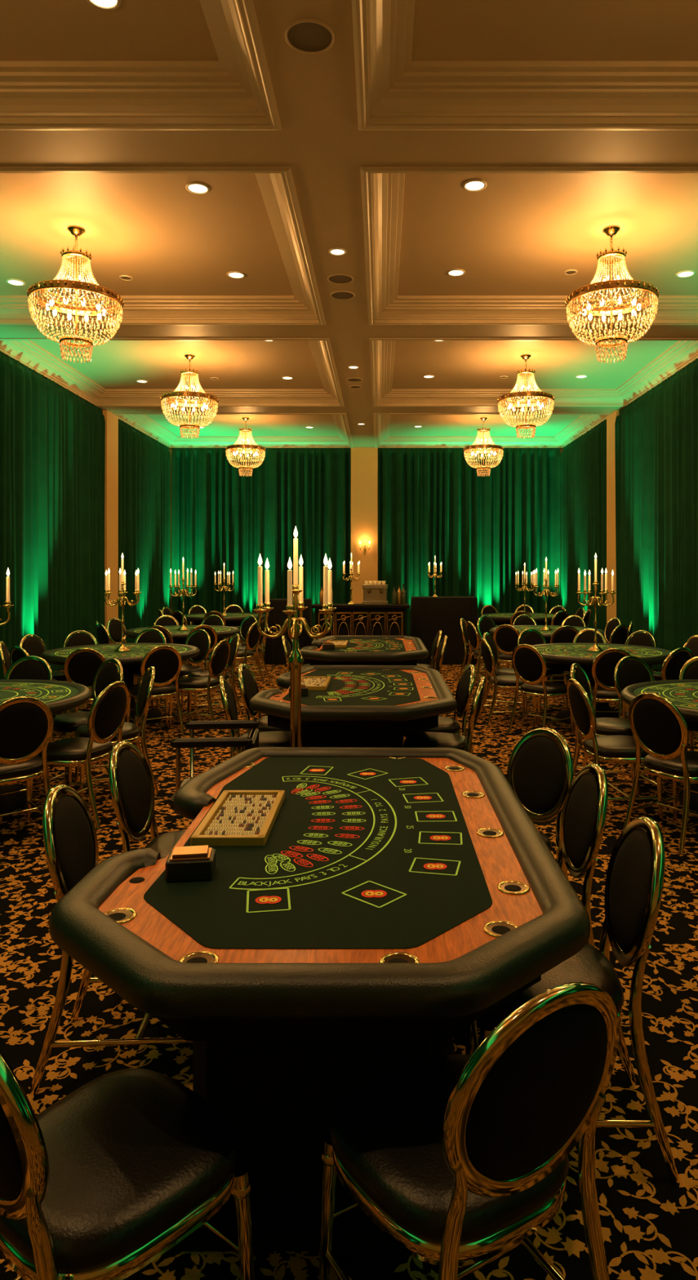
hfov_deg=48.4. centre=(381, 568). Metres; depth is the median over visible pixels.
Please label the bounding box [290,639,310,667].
dining chair
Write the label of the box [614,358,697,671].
velvet curtain
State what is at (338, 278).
ceiling speaker
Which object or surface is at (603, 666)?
dining chair
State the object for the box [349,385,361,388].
ceiling speaker
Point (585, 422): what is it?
trim
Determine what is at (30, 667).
dining chair
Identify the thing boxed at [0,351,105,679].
velvet curtain
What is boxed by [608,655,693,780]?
dining chair
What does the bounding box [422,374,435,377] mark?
recessed light
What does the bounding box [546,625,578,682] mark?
dining chair
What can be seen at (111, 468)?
trim
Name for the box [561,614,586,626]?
dining chair
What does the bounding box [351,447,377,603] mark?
column
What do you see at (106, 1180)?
dining chair
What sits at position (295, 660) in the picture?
candelabra
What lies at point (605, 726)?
dining chair
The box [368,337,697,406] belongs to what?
trim
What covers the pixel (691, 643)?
dining chair
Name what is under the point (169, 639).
dining chair
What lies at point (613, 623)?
dining chair
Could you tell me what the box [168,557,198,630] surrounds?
candelabra
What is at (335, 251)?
recessed light
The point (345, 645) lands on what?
print
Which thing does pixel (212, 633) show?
dining chair
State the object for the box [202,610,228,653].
dining chair
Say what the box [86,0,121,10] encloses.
recessed light
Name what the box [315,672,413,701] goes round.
print
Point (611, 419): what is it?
column
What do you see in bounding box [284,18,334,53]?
ceiling speaker
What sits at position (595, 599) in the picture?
candelabra
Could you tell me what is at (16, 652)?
dining chair
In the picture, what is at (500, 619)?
table
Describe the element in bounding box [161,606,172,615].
dining chair
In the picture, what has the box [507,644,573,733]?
dining chair
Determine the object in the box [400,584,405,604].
liquor bottle
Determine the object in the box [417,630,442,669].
dining chair
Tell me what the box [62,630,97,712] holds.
dining chair
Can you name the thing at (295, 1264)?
carpet
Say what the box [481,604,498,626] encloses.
dining chair
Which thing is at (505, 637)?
dining chair
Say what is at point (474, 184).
recessed light
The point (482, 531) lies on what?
velvet curtain
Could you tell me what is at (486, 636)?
dining chair
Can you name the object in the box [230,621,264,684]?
dining chair
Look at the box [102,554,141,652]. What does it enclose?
candelabra
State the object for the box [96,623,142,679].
dining chair
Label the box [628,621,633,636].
dining chair
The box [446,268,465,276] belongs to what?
recessed light
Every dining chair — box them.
[0,640,57,680]
[0,696,53,823]
[0,1051,254,1279]
[4,655,53,742]
[9,645,75,715]
[18,634,67,681]
[28,784,192,1095]
[30,680,128,829]
[40,658,123,785]
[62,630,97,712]
[62,648,106,738]
[74,666,159,798]
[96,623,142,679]
[106,617,126,643]
[108,741,186,858]
[126,644,184,736]
[133,627,166,706]
[147,625,184,683]
[153,614,178,626]
[155,629,213,711]
[158,608,163,617]
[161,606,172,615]
[168,639,230,729]
[170,610,187,625]
[179,624,218,692]
[186,633,242,719]
[188,604,206,625]
[191,614,224,667]
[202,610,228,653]
[218,675,290,758]
[224,604,243,643]
[228,617,270,679]
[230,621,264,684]
[235,615,259,672]
[237,663,302,746]
[240,604,265,644]
[281,635,291,671]
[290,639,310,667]
[319,982,619,1279]
[403,664,475,747]
[403,676,484,754]
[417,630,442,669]
[435,635,448,717]
[457,617,498,679]
[464,763,608,1041]
[465,816,679,1184]
[466,621,509,687]
[475,615,512,672]
[477,638,537,726]
[480,632,533,716]
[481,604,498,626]
[491,624,520,693]
[506,727,573,880]
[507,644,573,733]
[510,610,532,625]
[511,614,537,668]
[515,604,533,613]
[517,628,568,709]
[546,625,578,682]
[549,605,566,613]
[551,610,569,625]
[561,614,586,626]
[566,678,662,820]
[570,663,650,795]
[573,628,606,643]
[574,606,585,618]
[582,608,591,626]
[591,648,631,718]
[604,617,621,643]
[608,623,629,644]
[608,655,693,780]
[622,692,697,855]
[625,630,656,672]
[625,647,697,741]
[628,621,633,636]
[653,635,697,680]
[679,656,697,752]
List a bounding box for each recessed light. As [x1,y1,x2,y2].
[5,278,25,285]
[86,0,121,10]
[119,275,133,280]
[135,379,147,382]
[185,182,209,194]
[226,271,245,278]
[281,376,293,379]
[328,247,346,255]
[347,365,359,368]
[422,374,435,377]
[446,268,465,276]
[462,178,486,191]
[564,269,577,275]
[575,374,587,377]
[675,270,695,277]
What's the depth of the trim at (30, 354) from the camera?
13.74 m
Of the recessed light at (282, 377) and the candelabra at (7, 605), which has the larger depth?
the recessed light at (282, 377)
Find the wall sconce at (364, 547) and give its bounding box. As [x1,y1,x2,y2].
[359,541,370,552]
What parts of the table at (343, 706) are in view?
padded rail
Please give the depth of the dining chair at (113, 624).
12.13 m
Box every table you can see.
[0,679,91,813]
[40,643,199,725]
[48,746,590,1252]
[124,625,239,681]
[184,612,265,653]
[248,665,457,747]
[299,635,428,665]
[482,612,555,625]
[489,625,604,684]
[531,643,671,724]
[621,679,697,812]
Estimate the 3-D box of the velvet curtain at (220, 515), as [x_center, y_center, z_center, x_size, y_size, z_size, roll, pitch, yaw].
[-3.085,-0.713,19.974,4.570,4.795,0.207,0,0,0]
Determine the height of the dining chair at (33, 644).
0.940 m
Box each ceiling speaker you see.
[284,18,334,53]
[327,273,353,284]
[330,290,355,300]
[346,377,362,382]
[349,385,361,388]
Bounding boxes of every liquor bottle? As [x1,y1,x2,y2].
[319,586,323,604]
[391,586,396,604]
[396,585,400,604]
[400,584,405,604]
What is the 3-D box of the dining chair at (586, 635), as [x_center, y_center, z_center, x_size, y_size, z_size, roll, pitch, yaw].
[2.609,1.234,9.706,0.470,0.940,0.579,0,0,15]
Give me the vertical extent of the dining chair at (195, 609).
0.940 m
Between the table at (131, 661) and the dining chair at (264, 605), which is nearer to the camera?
the table at (131, 661)
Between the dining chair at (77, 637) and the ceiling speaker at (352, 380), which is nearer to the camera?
the dining chair at (77, 637)
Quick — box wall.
[168,448,563,610]
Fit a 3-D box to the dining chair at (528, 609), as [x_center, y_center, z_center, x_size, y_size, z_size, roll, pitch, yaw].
[3.010,1.234,16.416,0.470,0.940,0.579,0,0,16]
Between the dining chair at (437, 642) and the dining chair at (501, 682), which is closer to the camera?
the dining chair at (501, 682)
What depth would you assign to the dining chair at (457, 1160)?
1.48 m
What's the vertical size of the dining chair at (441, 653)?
0.940 m
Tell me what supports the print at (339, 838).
on the table at (323, 926)
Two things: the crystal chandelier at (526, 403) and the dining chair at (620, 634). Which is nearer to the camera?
the dining chair at (620, 634)
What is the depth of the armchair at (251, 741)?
4.05 m
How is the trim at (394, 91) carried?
attached to the ceiling
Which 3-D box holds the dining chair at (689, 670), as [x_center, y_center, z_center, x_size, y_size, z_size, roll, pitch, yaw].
[2.771,1.234,6.580,0.470,0.940,0.579,0,0,16]
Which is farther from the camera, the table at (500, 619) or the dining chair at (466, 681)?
the table at (500, 619)
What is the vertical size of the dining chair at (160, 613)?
0.940 m
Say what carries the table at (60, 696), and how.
on the floor
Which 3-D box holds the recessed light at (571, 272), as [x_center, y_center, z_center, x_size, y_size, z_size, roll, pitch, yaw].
[2.150,-3.361,8.790,0.150,0.012,0.150,0,0,0]
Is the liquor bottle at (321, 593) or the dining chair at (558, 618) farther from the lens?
the dining chair at (558, 618)
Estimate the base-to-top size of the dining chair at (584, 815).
0.940 m
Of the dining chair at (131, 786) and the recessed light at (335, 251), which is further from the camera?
the recessed light at (335, 251)
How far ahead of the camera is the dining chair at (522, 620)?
13.00 m
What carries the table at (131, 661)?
on the floor
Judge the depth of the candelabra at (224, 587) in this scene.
15.38 m
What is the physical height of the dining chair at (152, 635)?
0.940 m
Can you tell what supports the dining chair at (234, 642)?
on the floor
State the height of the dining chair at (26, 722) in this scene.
0.940 m
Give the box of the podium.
[409,596,481,664]
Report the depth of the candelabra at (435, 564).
14.09 m
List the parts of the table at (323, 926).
padded rail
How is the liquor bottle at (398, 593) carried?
on the bar counter
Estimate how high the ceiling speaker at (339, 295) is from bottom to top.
0.012 m
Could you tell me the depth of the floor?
2.86 m
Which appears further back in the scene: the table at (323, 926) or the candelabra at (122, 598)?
the candelabra at (122, 598)
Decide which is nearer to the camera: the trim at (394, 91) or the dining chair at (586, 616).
the trim at (394, 91)
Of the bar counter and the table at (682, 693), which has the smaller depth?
the table at (682, 693)
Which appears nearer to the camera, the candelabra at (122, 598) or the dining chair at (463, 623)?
the candelabra at (122, 598)
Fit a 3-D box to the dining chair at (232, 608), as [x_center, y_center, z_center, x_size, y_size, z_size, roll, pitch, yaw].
[-3.145,1.234,16.414,0.470,0.940,0.579,0,0,-6]
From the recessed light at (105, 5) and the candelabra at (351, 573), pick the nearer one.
the recessed light at (105, 5)
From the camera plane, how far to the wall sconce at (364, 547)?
19.85 m
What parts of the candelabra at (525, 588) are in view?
brass frame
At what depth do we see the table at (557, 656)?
8.58 m
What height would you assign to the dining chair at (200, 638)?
0.940 m
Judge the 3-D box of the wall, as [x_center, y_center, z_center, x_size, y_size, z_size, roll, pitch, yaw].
[-0.385,-0.950,20.170,10.430,5.300,0.100,0,0,0]
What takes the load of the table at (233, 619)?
on the floor
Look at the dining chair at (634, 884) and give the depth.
2.26 m
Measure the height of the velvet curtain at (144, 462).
4.795 m
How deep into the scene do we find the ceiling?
7.20 m
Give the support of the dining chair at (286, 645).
on the floor
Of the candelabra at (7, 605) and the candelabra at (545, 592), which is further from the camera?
the candelabra at (545, 592)
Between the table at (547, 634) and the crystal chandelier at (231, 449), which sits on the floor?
the table at (547, 634)
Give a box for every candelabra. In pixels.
[0,568,13,626]
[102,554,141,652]
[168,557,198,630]
[213,562,235,615]
[253,526,336,746]
[342,553,359,604]
[427,556,442,596]
[514,563,533,611]
[532,558,559,630]
[575,553,616,652]
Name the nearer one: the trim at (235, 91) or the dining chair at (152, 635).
the trim at (235, 91)
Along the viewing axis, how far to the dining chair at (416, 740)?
5.39 m
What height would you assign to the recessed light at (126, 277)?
0.012 m
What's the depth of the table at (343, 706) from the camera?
5.28 m
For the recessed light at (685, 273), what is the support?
in the ceiling
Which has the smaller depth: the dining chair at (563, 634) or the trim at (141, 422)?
the dining chair at (563, 634)
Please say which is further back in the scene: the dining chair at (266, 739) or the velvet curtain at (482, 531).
the velvet curtain at (482, 531)
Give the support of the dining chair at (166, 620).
on the floor
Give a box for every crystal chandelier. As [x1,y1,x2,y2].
[26,225,124,363]
[160,354,218,439]
[225,417,266,476]
[463,417,503,476]
[497,354,555,439]
[564,225,659,363]
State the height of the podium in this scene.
1.178 m
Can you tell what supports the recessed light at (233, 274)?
in the ceiling
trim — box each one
[0,0,281,130]
[0,166,325,325]
[0,337,344,406]
[102,409,118,643]
[112,413,353,448]
[351,0,697,130]
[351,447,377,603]
[360,166,697,325]
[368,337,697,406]
[373,413,611,448]
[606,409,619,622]
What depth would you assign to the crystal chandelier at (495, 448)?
17.15 m
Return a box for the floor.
[0,634,697,1279]
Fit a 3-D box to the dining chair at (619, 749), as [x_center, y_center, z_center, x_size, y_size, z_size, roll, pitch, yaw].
[1.608,1.234,5.428,0.579,0.940,0.470,0,0,-6]
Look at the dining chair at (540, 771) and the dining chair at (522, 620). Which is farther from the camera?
the dining chair at (522, 620)
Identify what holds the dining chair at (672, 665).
on the floor
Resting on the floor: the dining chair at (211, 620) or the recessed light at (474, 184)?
the dining chair at (211, 620)
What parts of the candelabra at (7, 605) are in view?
brass frame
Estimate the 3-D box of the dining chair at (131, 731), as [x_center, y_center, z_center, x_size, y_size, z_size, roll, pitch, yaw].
[-2.037,1.234,5.946,0.579,0.940,0.470,0,0,-26]
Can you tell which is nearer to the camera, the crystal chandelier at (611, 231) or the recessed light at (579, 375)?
the crystal chandelier at (611, 231)
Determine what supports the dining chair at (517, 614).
on the floor
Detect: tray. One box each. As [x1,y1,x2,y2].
[190,790,284,846]
[301,676,330,690]
[326,640,347,647]
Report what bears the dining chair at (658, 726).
on the floor
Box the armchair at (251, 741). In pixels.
[169,720,258,811]
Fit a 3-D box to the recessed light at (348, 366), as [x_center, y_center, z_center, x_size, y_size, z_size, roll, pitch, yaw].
[-0.430,-3.120,12.000,0.175,0.012,0.175,0,0,0]
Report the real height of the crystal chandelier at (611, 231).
1.300 m
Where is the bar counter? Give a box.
[311,603,409,639]
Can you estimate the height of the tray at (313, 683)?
0.043 m
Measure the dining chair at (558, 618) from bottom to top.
0.940 m
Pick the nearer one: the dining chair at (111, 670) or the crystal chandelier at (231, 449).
the dining chair at (111, 670)
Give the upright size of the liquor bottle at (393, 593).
0.300 m
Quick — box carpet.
[0,636,697,1279]
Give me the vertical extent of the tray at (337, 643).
0.043 m
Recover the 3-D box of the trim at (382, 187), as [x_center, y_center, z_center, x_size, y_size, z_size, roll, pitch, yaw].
[2.259,-3.236,7.970,4.843,0.261,3.890,0,0,0]
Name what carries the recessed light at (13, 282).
in the ceiling
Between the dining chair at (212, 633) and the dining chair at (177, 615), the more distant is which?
the dining chair at (177, 615)
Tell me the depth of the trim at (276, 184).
9.55 m
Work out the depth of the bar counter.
12.75 m
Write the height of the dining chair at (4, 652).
0.940 m
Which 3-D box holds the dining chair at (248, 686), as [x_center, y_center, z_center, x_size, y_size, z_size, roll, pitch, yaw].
[-0.850,1.234,6.227,0.579,0.940,0.470,0,0,5]
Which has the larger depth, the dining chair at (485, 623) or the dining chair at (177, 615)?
the dining chair at (177, 615)
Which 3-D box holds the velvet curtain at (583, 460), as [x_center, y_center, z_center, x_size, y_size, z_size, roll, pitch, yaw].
[4.659,-0.713,17.890,0.197,4.795,4.020,0,0,0]
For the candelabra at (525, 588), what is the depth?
15.39 m
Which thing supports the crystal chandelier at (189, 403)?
hanging from the ceiling
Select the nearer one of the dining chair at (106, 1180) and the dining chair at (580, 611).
the dining chair at (106, 1180)
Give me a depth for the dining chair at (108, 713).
5.21 m
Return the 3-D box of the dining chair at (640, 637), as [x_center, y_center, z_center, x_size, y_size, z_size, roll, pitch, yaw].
[3.061,1.234,9.487,0.579,0.940,0.470,0,0,-42]
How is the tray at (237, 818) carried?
on the table at (323, 926)
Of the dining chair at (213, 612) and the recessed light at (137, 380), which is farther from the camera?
the dining chair at (213, 612)
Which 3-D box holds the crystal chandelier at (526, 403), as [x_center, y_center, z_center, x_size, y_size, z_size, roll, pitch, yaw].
[2.280,-2.717,12.230,0.894,1.300,0.897,0,0,6]
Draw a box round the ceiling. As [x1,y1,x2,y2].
[0,0,697,447]
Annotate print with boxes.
[228,765,462,912]
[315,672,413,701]
[339,639,401,652]
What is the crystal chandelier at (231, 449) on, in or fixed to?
hanging from the ceiling
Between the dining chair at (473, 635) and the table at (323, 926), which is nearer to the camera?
the table at (323, 926)
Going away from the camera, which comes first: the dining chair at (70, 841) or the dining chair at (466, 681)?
the dining chair at (70, 841)
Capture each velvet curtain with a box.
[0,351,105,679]
[118,418,170,643]
[171,448,350,634]
[378,448,560,635]
[560,419,606,635]
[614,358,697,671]
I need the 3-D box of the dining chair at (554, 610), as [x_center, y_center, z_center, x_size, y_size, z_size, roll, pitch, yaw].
[3.557,1.234,16.060,0.470,0.940,0.579,0,0,40]
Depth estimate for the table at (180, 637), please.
11.51 m
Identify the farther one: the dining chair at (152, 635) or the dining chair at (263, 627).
the dining chair at (263, 627)
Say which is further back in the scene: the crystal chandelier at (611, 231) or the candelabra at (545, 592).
the candelabra at (545, 592)
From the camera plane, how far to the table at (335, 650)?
8.51 m
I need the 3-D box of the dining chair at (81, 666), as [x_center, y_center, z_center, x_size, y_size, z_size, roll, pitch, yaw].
[-2.898,1.234,7.766,0.470,0.940,0.579,0,0,-8]
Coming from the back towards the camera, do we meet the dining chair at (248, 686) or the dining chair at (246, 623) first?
the dining chair at (246, 623)
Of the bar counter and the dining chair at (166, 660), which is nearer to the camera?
the dining chair at (166, 660)
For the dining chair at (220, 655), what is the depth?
8.32 m
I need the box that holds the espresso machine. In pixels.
[362,581,387,604]
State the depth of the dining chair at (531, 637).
9.87 m
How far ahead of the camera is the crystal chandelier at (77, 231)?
7.59 m
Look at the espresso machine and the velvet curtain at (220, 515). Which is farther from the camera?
the velvet curtain at (220, 515)

